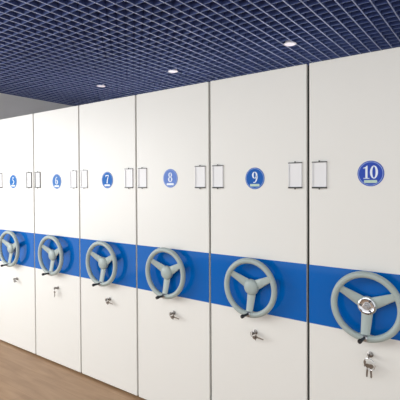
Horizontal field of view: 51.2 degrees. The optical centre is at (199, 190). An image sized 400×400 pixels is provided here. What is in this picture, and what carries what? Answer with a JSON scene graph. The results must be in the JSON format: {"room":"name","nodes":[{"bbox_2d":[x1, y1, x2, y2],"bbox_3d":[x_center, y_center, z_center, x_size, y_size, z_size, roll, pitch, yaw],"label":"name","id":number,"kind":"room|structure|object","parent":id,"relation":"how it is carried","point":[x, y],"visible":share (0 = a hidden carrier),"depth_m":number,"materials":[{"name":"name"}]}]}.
{"room":"archive room","nodes":[
{"label":"archive room","id":0,"kind":"room"},
{"bbox_2d":[0,93,71,119],"bbox_3d":[-2.206,-0.168,6.443,0.150,3.400,4.600,0,1,36],"label":"wall","id":1,"kind":"structure","parent":0,"point":[11,106],"depth_m":5.88,"materials":[{"name":"grey paint"}]},
{"bbox_2d":[0,340,145,399],"bbox_3d":[0.182,1.645,1.882,9.110,0.100,9.200,0,1,36],"label":"floor","id":2,"kind":"structure","parent":0,"point":[24,374],"depth_m":3.44,"materials":[{"name":"brown wood"}]},
{"bbox_2d":[0,114,35,353],"bbox_3d":[-1.077,0.397,5.179,0.674,2.300,2.836,0,1,36],"label":"tall cabinet","id":3,"kind":"object","parent":2,"relation":"on","point":[17,185],"visible":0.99,"depth_m":4.11,"materials":[{"name":"beige metal"}]},
{"bbox_2d":[34,106,81,371],"bbox_3d":[-0.532,0.401,4.781,0.674,2.300,2.836,0,1,36],"label":"tall cabinet","id":4,"kind":"object","parent":2,"relation":"on","point":[56,132],"visible":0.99,"depth_m":3.72,"materials":[{"name":"beige metal"}]},
{"bbox_2d":[79,95,138,395],"bbox_3d":[0.012,0.405,4.383,0.674,2.300,2.836,0,1,36],"label":"tall cabinet","id":5,"kind":"object","parent":2,"relation":"on","point":[108,128],"visible":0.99,"depth_m":3.32,"materials":[{"name":"beige metal"}]},
{"bbox_2d":[136,82,211,399],"bbox_3d":[0.557,0.408,3.984,0.674,2.300,2.836,0,1,36],"label":"tall cabinet","id":6,"kind":"object","parent":2,"relation":"on","point":[174,127],"visible":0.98,"depth_m":2.92,"materials":[{"name":"beige metal"}]},
{"bbox_2d":[210,64,309,399],"bbox_3d":[1.101,0.412,3.586,0.674,2.300,2.836,0,1,36],"label":"tall cabinet","id":7,"kind":"object","parent":2,"relation":"on","point":[259,122],"visible":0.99,"depth_m":2.52,"materials":[{"name":"beige metal"}]},
{"bbox_2d":[250,331,263,339],"bbox_3d":[0.346,0.877,2.523,0.091,0.051,0.027,0,1,36],"label":"bunch","id":8,"kind":"object","parent":7,"relation":"in","point":[255,337],"visible":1,"depth_m":2.52,"materials":[{"name":"silver metal"}]},
{"bbox_2d":[309,47,399,399],"bbox_3d":[1.645,0.416,3.188,0.674,2.300,2.836,0,1,36],"label":"tall cabinet","id":9,"kind":"object","parent":2,"relation":"on","point":[354,100],"visible":1,"depth_m":2.19,"materials":[{"name":"beige metal"}]},
{"bbox_2d":[363,354,374,377],"bbox_3d":[0.871,0.898,2.139,0.063,0.120,0.026,1,1,43],"label":"bunch","id":10,"kind":"object","parent":9,"relation":"hanging from","point":[366,365],"visible":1,"depth_m":2.14,"materials":[{"name":"silver metal"}]},
{"bbox_2d":[0,0,399,105],"bbox_3d":[0.150,-1.591,1.935,9.260,0.630,9.350,0,1,36],"label":"ceiling","id":11,"kind":"structure","parent":0,"point":[55,51],"depth_m":3.62,"materials":[{"name":"blue metal"}]},
{"bbox_2d":[168,68,177,72],"bbox_3d":[-0.297,-1.344,4.582,0.112,0.067,0.112,0,1,36],"label":"recessed light","id":12,"kind":"object","parent":11,"relation":"in","point":[172,70],"visible":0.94,"depth_m":4.57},
{"bbox_2d":[284,40,295,45],"bbox_3d":[0.800,-1.335,3.705,0.112,0.067,0.112,0,1,36],"label":"recessed light","id":13,"kind":"object","parent":11,"relation":"in","point":[287,43],"visible":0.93,"depth_m":3.68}
]}

